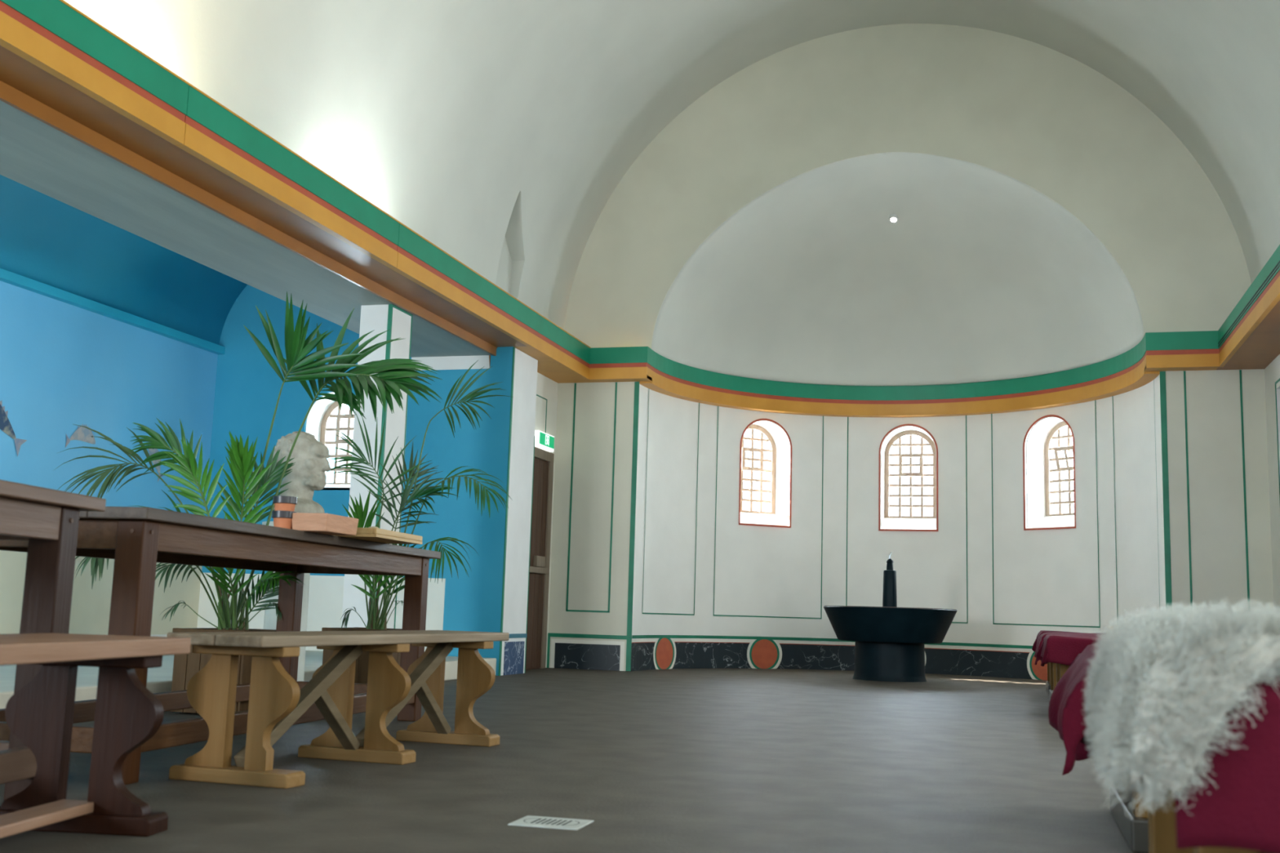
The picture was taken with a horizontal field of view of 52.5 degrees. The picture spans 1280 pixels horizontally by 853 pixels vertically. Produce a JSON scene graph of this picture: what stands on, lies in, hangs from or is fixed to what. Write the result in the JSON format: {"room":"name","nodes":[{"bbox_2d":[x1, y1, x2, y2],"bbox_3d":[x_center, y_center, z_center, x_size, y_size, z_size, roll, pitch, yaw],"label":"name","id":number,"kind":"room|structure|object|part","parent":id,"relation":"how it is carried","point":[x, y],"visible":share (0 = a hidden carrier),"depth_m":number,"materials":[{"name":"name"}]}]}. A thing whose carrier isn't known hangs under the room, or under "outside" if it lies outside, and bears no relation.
{"room":"roman bathhouse museum","nodes":[
{"label":"roman bathhouse museum","id":0,"kind":"room"},
{"bbox_2d":[0,280,217,636],"bbox_3d":[-5.880,-0.319,4.887,0.330,2.760,14.630,-1,-8,16],"label":"wall","id":1,"kind":"structure","parent":0,"point":[64,366],"depth_m":10.09,"materials":[{"name":"blue paint"}]},
{"bbox_3d":[-5.772,0.857,4.679,0.030,0.100,14.030,-1,-8,16],"label":"skirting","id":2,"kind":"part","parent":1,"relation":"part of","materials":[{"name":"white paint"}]},
{"bbox_2d":[0,174,247,354],"bbox_3d":[-4.771,-2.211,4.727,2.190,1.055,14.380,-1,-8,16],"label":"ceiling","id":3,"kind":"structure","parent":0,"point":[51,247],"depth_m":10.14,"materials":[{"name":"blue paint"}]},
{"bbox_2d":[196,284,537,675],"bbox_3d":[-2.524,0.155,11.536,3.163,3.900,0.596,-1,-8,16],"label":"wall","id":4,"kind":"structure","parent":0,"point":[494,598],"depth_m":11.04,"materials":[{"name":"blue paint"}]},
{"bbox_2d":[0,80,497,370],"bbox_3d":[-3.520,-1.808,4.284,0.790,0.587,14.330,-1,-8,16],"label":"soffit","id":5,"kind":"object","parent":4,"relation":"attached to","point":[43,149],"depth_m":7.37,"materials":[{"name":"white paint"}]},
{"bbox_2d":[305,391,354,490],"bbox_3d":[-2.623,0.137,11.430,0.590,0.880,0.320,-1,-8,16],"label":"window","id":6,"kind":"structure","parent":4,"relation":"in","point":[322,412],"depth_m":11.55,"materials":[{"name":"white paint"}]},
{"bbox_3d":[-2.587,0.136,11.557,0.590,0.840,0.060,-1,-8,16],"label":"frame","id":7,"kind":"part","parent":6,"relation":"part of","materials":[{"name":"grey wood"}]},
{"bbox_3d":[-2.640,0.530,11.355,0.580,0.080,0.280,-1,-8,16],"label":"sill","id":8,"kind":"part","parent":6,"relation":"part of","materials":[{"name":"white paint"}]},
{"bbox_3d":[-2.588,0.024,11.558,0.247,0.261,0.040,-1,-8,16],"label":"vent frame","id":9,"kind":"part","parent":6,"relation":"part of","materials":[{"name":"grey wood"}]},
{"bbox_3d":[-1.057,1.939,10.870,0.012,0.270,0.440,-1,-8,16],"label":"painted marble panel","id":10,"kind":"part","parent":4,"relation":"part of","materials":[{"name":"blue paint"}]},
{"bbox_2d":[341,304,412,628],"bbox_3d":[-1.871,0.403,9.236,0.246,2.520,0.338,-1,-8,16],"label":"wall pier","id":11,"kind":"object","parent":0,"point":[380,318],"visible":0.57,"depth_m":9.17,"materials":[{"name":"white paint"}]},
{"bbox_2d":[534,372,558,667],"bbox_3d":[-1.168,0.628,11.841,0.305,3.132,1.430,-1,-8,16],"label":"wall","id":12,"kind":"structure","parent":0,"point":[546,405],"depth_m":12.34,"materials":[{"name":"beige paint"}]},
{"bbox_2d":[525,446,554,670],"bbox_3d":[-0.992,1.189,11.800,0.095,2.020,0.990,-1,-8,16],"label":"door","id":13,"kind":"structure","parent":12,"relation":"in","point":[541,517],"depth_m":12.03,"materials":[{"name":"brown wood"}]},
{"bbox_3d":[-0.974,1.302,11.791,0.057,0.055,0.735,-1,-8,16],"label":"rail","id":14,"kind":"part","parent":13,"relation":"part of","materials":[{"name":"brown wood"}]},
{"bbox_2d":[534,430,554,452],"bbox_3d":[-0.893,0.140,12.178,0.052,0.150,0.420,-1,-8,16],"label":"exit sign","id":15,"kind":"object","parent":12,"relation":"attached to","point":[544,441],"visible":0.95,"depth_m":12.11,"materials":[{"name":"plastic"}]},
{"bbox_2d":[0,667,1133,852],"bbox_3d":[0.753,1.419,5.184,13.400,0.200,19.285,-1,-8,16],"label":"floor","id":16,"kind":"structure","parent":0,"point":[674,760],"depth_m":4.26,"materials":[{"name":"grey wood"}]},
{"bbox_2d":[0,480,106,800],"bbox_3d":[-1.985,0.406,2.254,0.799,0.815,2.660,1,-8,4],"label":"table","id":17,"kind":"object","parent":16,"relation":"on","point":[48,518],"visible":0.74,"depth_m":3.38,"materials":[{"name":"brown wood"}]},
{"bbox_3d":[-1.573,0.602,3.416,0.090,0.779,0.090,1,-8,4],"label":"leg","id":18,"kind":"part","parent":17,"relation":"part of","materials":[{"name":"brown wood"}]},
{"bbox_2d":[0,632,191,838],"bbox_3d":[-1.411,0.632,2.436,0.420,0.452,1.639,1,-8,7],"label":"bench","id":19,"kind":"object","parent":16,"relation":"on","point":[40,714],"visible":1,"depth_m":3.07,"materials":[{"name":"brown wood"}]},
{"bbox_3d":[-1.397,0.813,2.490,0.090,0.025,1.200,1,-8,7],"label":"foot rail","id":20,"kind":"part","parent":19,"relation":"part of","materials":[{"name":"brown wood"}]},
{"bbox_2d":[0,506,440,785],"bbox_3d":[-1.633,0.834,5.178,0.799,0.815,2.660,0,-8,10],"label":"table","id":21,"kind":"object","parent":16,"relation":"on","point":[137,539],"visible":0.59,"depth_m":4.52,"materials":[{"name":"brown wood"}]},
{"bbox_3d":[-1.538,0.672,3.900,0.090,0.779,0.090,0,-8,10],"label":"leg","id":22,"kind":"part","parent":21,"relation":"part of","materials":[{"name":"brown wood"}]},
{"bbox_2d":[271,510,297,528],"bbox_3d":[-1.360,0.361,4.955,0.092,0.074,0.092,-1,-8,16],"label":"terracotta pot","id":23,"kind":"object","parent":21,"relation":"on","point":[282,518],"visible":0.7,"depth_m":4.92,"materials":[{"name":"ceramic"}]},
{"bbox_2d":[272,495,297,511],"bbox_3d":[-1.358,0.305,4.962,0.092,0.074,0.092,-1,-8,16],"label":"terracotta pot","id":24,"kind":"object","parent":23,"relation":"on","point":[283,503],"visible":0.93,"depth_m":4.93,"materials":[{"name":"ceramic"}]},
{"bbox_3d":[-1.737,1.024,6.407,0.090,0.779,0.090,0,-8,10],"label":"leg","id":25,"kind":"part","parent":21,"relation":"part of","materials":[{"name":"brown wood"}]},
{"bbox_2d":[291,512,358,535],"bbox_3d":[-1.224,0.382,5.049,0.149,0.068,0.279,0,-8,13],"label":"trough","id":26,"kind":"object","parent":21,"relation":"on","point":[322,523],"visible":0.9,"depth_m":4.93,"materials":[{"name":"wood"}]},
{"bbox_2d":[335,527,422,544],"bbox_3d":[-1.165,0.463,5.493,0.320,0.036,0.540,0,-8,10],"label":"book","id":27,"kind":"object","parent":21,"relation":"on","point":[375,535],"visible":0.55,"depth_m":5.37,"materials":[{"name":"beige paper"}]},
{"bbox_3d":[-1.098,1.027,6.289,0.090,0.779,0.090,0,-8,10],"label":"leg","id":28,"kind":"part","parent":21,"relation":"part of","materials":[{"name":"brown wood"}]},
{"bbox_2d":[169,627,275,713],"bbox_3d":[-2.014,1.193,6.359,0.396,0.395,0.396,-1,-8,16],"label":"wooden planter","id":29,"kind":"object","parent":16,"relation":"on","point":[185,666],"visible":0.12,"depth_m":6.20,"materials":[{"name":"brown wood"}]},
{"bbox_2d":[56,291,441,630],"bbox_3d":[-1.865,0.154,6.178,1.712,1.633,0.923,5,-9,-21],"label":"potted palm","id":30,"kind":"object","parent":29,"relation":"in","point":[394,375],"visible":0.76,"depth_m":6.30,"materials":[{"name":"green plant"}]},
{"bbox_2d":[0,650,496,709],"bbox_3d":[-4.428,0.962,4.281,2.830,0.140,14.030,-1,-8,16],"label":"platform","id":31,"kind":"object","parent":16,"relation":"on","point":[159,680],"visible":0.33,"depth_m":6.82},
{"bbox_2d":[262,521,310,681],"bbox_3d":[-1.895,1.003,6.953,0.314,0.966,0.314,-1,-8,16],"label":"pedestal","id":32,"kind":"object","parent":16,"relation":"on","point":[270,618],"visible":0.02,"depth_m":6.89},
{"bbox_2d":[272,431,331,513],"bbox_3d":[-1.846,0.287,7.049,0.302,0.527,0.307,6,-9,-29],"label":"bust","id":33,"kind":"object","parent":32,"relation":"on","point":[310,455],"visible":0.62,"depth_m":6.97,"materials":[{"name":"beige stone"}]},
{"bbox_2d":[166,630,509,789],"bbox_3d":[-0.994,0.964,4.651,0.420,0.446,1.765,-1,-9,19],"label":"bench","id":34,"kind":"object","parent":16,"relation":"on","point":[277,701],"visible":1,"depth_m":4.46,"materials":[{"name":"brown wood"}]},
{"bbox_2d":[321,626,402,684],"bbox_3d":[-1.587,1.384,7.606,0.416,0.395,0.416,-1,-8,16],"label":"wooden planter","id":35,"kind":"object","parent":16,"relation":"on","point":[362,661],"visible":0.04,"depth_m":7.41,"materials":[{"name":"brown wood"}]},
{"bbox_2d":[324,360,513,629],"bbox_3d":[-1.227,0.392,7.460,1.140,1.590,0.618,-1,-8,16],"label":"potted palm","id":36,"kind":"object","parent":35,"relation":"in","point":[373,613],"visible":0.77,"depth_m":7.56,"materials":[{"name":"green plant"}]},
{"bbox_2d":[507,815,594,831],"bbox_3d":[-0.229,1.026,3.361,0.186,0.005,0.152,0,-8,15],"label":"floor grate","id":37,"kind":"object","parent":16,"relation":"on","point":[575,824],"visible":1,"depth_m":3.35,"materials":[{"name":"metal"}]},
{"bbox_2d":[823,551,957,682],"bbox_3d":[2.299,1.741,11.953,1.212,1.169,1.212,-1,-8,16],"label":"fountain","id":38,"kind":"object","parent":16,"relation":"on","point":[890,640],"visible":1,"depth_m":11.59,"materials":[{"name":"stone"}]},
{"bbox_2d":[823,606,957,644],"bbox_3d":[2.297,1.826,11.940,1.212,0.307,1.212,-1,-8,16],"label":"basin","id":39,"kind":"object","parent":38,"relation":"in","point":[859,624],"depth_m":11.48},
{"bbox_2d":[1045,662,1050,695],"bbox_3d":[4.090,1.905,10.232,1.717,0.465,0.750,-1,-8,16],"label":"couch","id":40,"kind":"object","parent":16,"relation":"on","point":[1048,682],"visible":0.09,"depth_m":10.48,"materials":[{"name":"grey metal"}]},
{"bbox_3d":[3.406,1.961,10.733,0.073,0.295,0.080,-1,-8,16],"label":"post","id":41,"kind":"part","parent":40,"relation":"part of","materials":[{"name":"brown wood"}]},
{"bbox_3d":[3.244,1.874,10.162,0.073,0.295,0.080,-1,-8,16],"label":"post","id":42,"kind":"part","parent":40,"relation":"part of","materials":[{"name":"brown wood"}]},
{"bbox_2d":[1031,630,1107,652],"bbox_3d":[4.009,1.733,10.264,1.732,0.184,0.897,-1,-8,16],"label":"cloth","id":43,"kind":"object","parent":40,"relation":"on","point":[1035,644],"visible":0.06,"depth_m":10.76,"materials":[{"name":"red fabric"}]},
{"bbox_2d":[1048,662,1056,700],"bbox_3d":[3.707,1.704,8.911,1.732,0.465,0.750,-1,-8,16],"label":"couch","id":44,"kind":"object","parent":16,"relation":"on","point":[1053,665],"visible":0.06,"depth_m":9.12,"materials":[{"name":"brown wood"}]},
{"bbox_3d":[3.016,1.760,9.414,0.073,0.295,0.080,-1,-8,16],"label":"post","id":45,"kind":"part","parent":44,"relation":"part of","materials":[{"name":"brown wood"}]},
{"bbox_3d":[2.853,1.674,8.842,0.073,0.295,0.080,-1,-8,16],"label":"post","id":46,"kind":"part","parent":44,"relation":"part of","materials":[{"name":"brown wood"}]},
{"bbox_2d":[1034,632,1097,665],"bbox_3d":[3.624,1.552,8.944,1.751,0.223,0.916,-1,-8,16],"label":"cloth","id":47,"kind":"object","parent":44,"relation":"on","point":[1042,636],"visible":0.13,"depth_m":8.87,"materials":[{"name":"red fabric"}]},
{"bbox_2d":[1056,663,1069,684],"bbox_3d":[3.366,1.523,7.711,1.732,0.465,0.750,-1,-8,16],"label":"couch","id":48,"kind":"object","parent":16,"relation":"on","point":[1061,669],"visible":0.02,"depth_m":7.65,"materials":[{"name":"brown wood"}]},
{"bbox_3d":[2.675,1.579,8.214,0.073,0.295,0.080,-1,-8,16],"label":"post","id":49,"kind":"part","parent":48,"relation":"part of","materials":[{"name":"brown wood"}]},
{"bbox_3d":[2.512,1.493,7.643,0.073,0.295,0.080,-1,-8,16],"label":"post","id":50,"kind":"part","parent":48,"relation":"part of","materials":[{"name":"brown wood"}]},
{"bbox_2d":[1035,634,1108,666],"bbox_3d":[3.284,1.359,7.744,1.750,0.201,0.895,-1,-8,16],"label":"cloth","id":51,"kind":"object","parent":48,"relation":"on","point":[1062,649],"visible":0.33,"depth_m":7.55,"materials":[{"name":"red fabric"}]},
{"bbox_2d":[1109,768,1149,852],"bbox_3d":[2.128,0.862,3.341,1.722,0.465,0.750,-1,-8,16],"label":"couch","id":52,"kind":"object","parent":16,"relation":"on","point":[1135,830],"visible":0.13,"depth_m":3.23,"materials":[{"name":"grey metal"}]},
{"bbox_2d":[1048,643,1106,775],"bbox_3d":[2.017,0.761,3.371,1.816,0.327,0.921,-1,-8,16],"label":"cloth","id":53,"kind":"object","parent":52,"relation":"on","point":[1065,716],"visible":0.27,"depth_m":3.38,"materials":[{"name":"red fabric"}]},
{"bbox_3d":[1.442,0.918,3.842,0.073,0.295,0.080,-1,-8,16],"label":"post","id":54,"kind":"part","parent":52,"relation":"part of","materials":[{"name":"wood"}]},
{"bbox_3d":[1.280,0.832,3.271,0.073,0.295,0.080,-1,-8,16],"label":"post","id":55,"kind":"part","parent":52,"relation":"part of","materials":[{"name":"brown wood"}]},
{"bbox_2d":[1147,787,1267,852],"bbox_3d":[1.653,0.625,1.778,1.782,0.465,0.750,-1,-8,16],"label":"couch","id":56,"kind":"object","parent":16,"relation":"on","point":[1162,824],"visible":0.02,"depth_m":2.25,"materials":[{"name":"brown wood"}]},
{"bbox_3d":[0.938,0.681,2.288,0.073,0.295,0.080,-1,-8,16],"label":"post","id":57,"kind":"part","parent":56,"relation":"part of","materials":[{"name":"brown wood"}]},
{"bbox_3d":[0.776,0.594,1.717,0.073,0.295,0.080,-1,-8,16],"label":"post","id":58,"kind":"part","parent":56,"relation":"part of","materials":[{"name":"brown wood"}]},
{"bbox_2d":[1174,674,1279,852],"bbox_3d":[1.608,0.481,1.792,1.722,0.244,0.907,-1,-8,16],"label":"cloth","id":59,"kind":"object","parent":56,"relation":"on","point":[1242,811],"visible":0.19,"depth_m":1.60,"materials":[{"name":"red fabric"}]},
{"bbox_2d":[1080,595,1279,817],"bbox_3d":[1.121,0.399,1.835,0.862,0.208,0.686,-1,-8,16],"label":"sheepskin","id":60,"kind":"object","parent":59,"relation":"on","point":[1165,683],"visible":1,"depth_m":1.64,"materials":[{"name":"white fur"}]},
{"bbox_2d":[64,0,1279,329],"bbox_3d":[0.120,-3.562,4.434,6.900,3.450,16.080,-1,-8,16],"label":"ceiling","id":61,"kind":"structure","parent":0,"point":[500,133],"depth_m":10.11,"materials":[{"name":"paint"}]},
{"bbox_2d":[651,152,1143,386],"bbox_3d":[2.566,-1.534,13.013,4.600,1.900,2.300,-1,-8,16],"label":"ceiling","id":62,"kind":"structure","parent":0,"point":[980,275],"depth_m":13.12,"materials":[{"name":"paint"}]},
{"bbox_2d":[888,213,897,222],"bbox_3d":[2.549,-2.109,13.035,0.092,0.134,0.130,-1,-8,16],"label":"recessed light","id":63,"kind":"object","parent":62,"relation":"in","point":[893,218],"visible":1,"depth_m":12.99,"materials":[{"name":"white metal"}]},
{"bbox_2d":[564,23,1251,348],"bbox_3d":[2.272,-2.301,12.002,6.440,3.220,0.015,-1,-8,16],"label":"arch","id":64,"kind":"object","parent":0,"point":[1032,113],"depth_m":12.01,"materials":[{"name":"white paint"}]},
{"bbox_2d":[546,368,1273,680],"bbox_3d":[2.557,0.941,12.892,7.096,3.132,2.692,-1,-8,16],"label":"wall","id":65,"kind":"structure","parent":0,"point":[712,589],"depth_m":12.87,"materials":[{"name":"white paint"}]},
{"bbox_3d":[-0.496,2.158,12.166,0.643,0.235,0.006,-1,-8,16],"label":"painted marble panel","id":66,"kind":"part","parent":65,"relation":"part of","materials":[{"name":"black paint"}]},
{"bbox_3d":[-0.495,2.141,12.169,0.723,0.270,0.004,-1,-8,16],"label":"dado frame","id":67,"kind":"part","parent":65,"relation":"part of","materials":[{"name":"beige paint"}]},
{"bbox_3d":[0.061,2.196,12.393,0.029,0.258,0.743,-2,-9,25],"label":"painted marble panel","id":68,"kind":"part","parent":65,"relation":"part of","materials":[{"name":"black stone"}]},
{"bbox_3d":[0.731,2.329,13.180,1.366,0.258,0.102,8,-10,-38],"label":"painted marble panel","id":69,"kind":"part","parent":65,"relation":"part of","materials":[{"name":"black paint"}]},
{"bbox_2d":[740,420,789,528],"bbox_3d":[1.265,0.513,13.982,0.610,1.150,0.360,5,-9,-22],"label":"window","id":70,"kind":"structure","parent":65,"relation":"in","point":[776,439],"depth_m":14.10,"materials":[{"name":"white paint"}]},
{"bbox_3d":[1.219,0.360,14.130,0.257,0.244,0.040,5,-9,-22],"label":"vent frame","id":71,"kind":"part","parent":70,"relation":"part of","materials":[{"name":"grey wood"}]},
{"bbox_3d":[1.210,0.464,14.129,0.610,1.015,0.060,5,-9,-22],"label":"frame","id":72,"kind":"part","parent":70,"relation":"part of","materials":[{"name":"grey wood"}]},
{"bbox_3d":[1.258,0.993,13.894,0.600,0.175,0.320,5,-9,-22],"label":"sill","id":73,"kind":"part","parent":70,"relation":"part of","materials":[{"name":"white paint"}]},
{"bbox_3d":[2.043,2.436,13.657,1.504,0.258,0.125,2,-8,-3],"label":"painted marble panel","id":74,"kind":"part","parent":65,"relation":"part of","materials":[{"name":"black paint"}]},
{"bbox_2d":[880,425,936,531],"bbox_3d":[2.923,0.574,14.056,0.610,1.150,0.360,-1,-8,17],"label":"window","id":75,"kind":"structure","parent":65,"relation":"in","point":[895,522],"depth_m":14.16,"materials":[{"name":"white wood"}]},
{"bbox_3d":[2.903,1.053,13.968,0.600,0.175,0.320,-1,-8,17],"label":"sill","id":76,"kind":"part","parent":75,"relation":"part of","materials":[{"name":"white paint"}]},
{"bbox_3d":[2.967,0.424,14.208,0.257,0.244,0.040,-1,-8,17],"label":"vent frame","id":77,"kind":"part","parent":75,"relation":"part of","materials":[{"name":"grey wood"}]},
{"bbox_3d":[3.432,2.422,13.265,1.458,0.258,0.117,-4,-10,34],"label":"painted marble panel","id":78,"kind":"part","parent":65,"relation":"part of","materials":[{"name":"black paint"}]},
{"bbox_2d":[1026,416,1074,530],"bbox_3d":[4.250,0.478,13.104,0.360,1.150,0.610,7,-10,-34],"label":"window","id":79,"kind":"structure","parent":65,"relation":"in","point":[1041,438],"depth_m":13.29,"materials":[{"name":"white paint"}]},
{"bbox_3d":[4.219,0.958,13.024,0.320,0.175,0.600,7,-10,-34],"label":"sill","id":80,"kind":"part","parent":79,"relation":"part of","materials":[{"name":"white paint"}]},
{"bbox_3d":[4.375,0.427,13.199,0.060,1.015,0.610,7,-10,-34],"label":"frame","id":81,"kind":"part","parent":79,"relation":"part of","materials":[{"name":"grey wood"}]},
{"bbox_3d":[4.343,0.324,13.189,0.040,0.244,0.257,-10,0,-36],"label":"vent frame","id":82,"kind":"part","parent":79,"relation":"part of","materials":[{"name":"grey wood"}]},
{"bbox_2d":[1264,354,1279,613],"bbox_3d":[3.194,-0.490,3.085,0.306,3.132,16.060,-1,-8,16],"label":"wall","id":83,"kind":"structure","parent":0,"point":[1272,372],"depth_m":10.55,"materials":[{"name":"beige paint"}]},
{"bbox_2d":[0,0,1279,417],"bbox_3d":[0.413,-1.562,5.427,6.312,0.328,18.105,-1,-8,16],"label":"trim","id":84,"kind":"structure","parent":83,"relation":"attached to","point":[51,51],"depth_m":8.63,"materials":[{"name":"green paint"}]}
]}

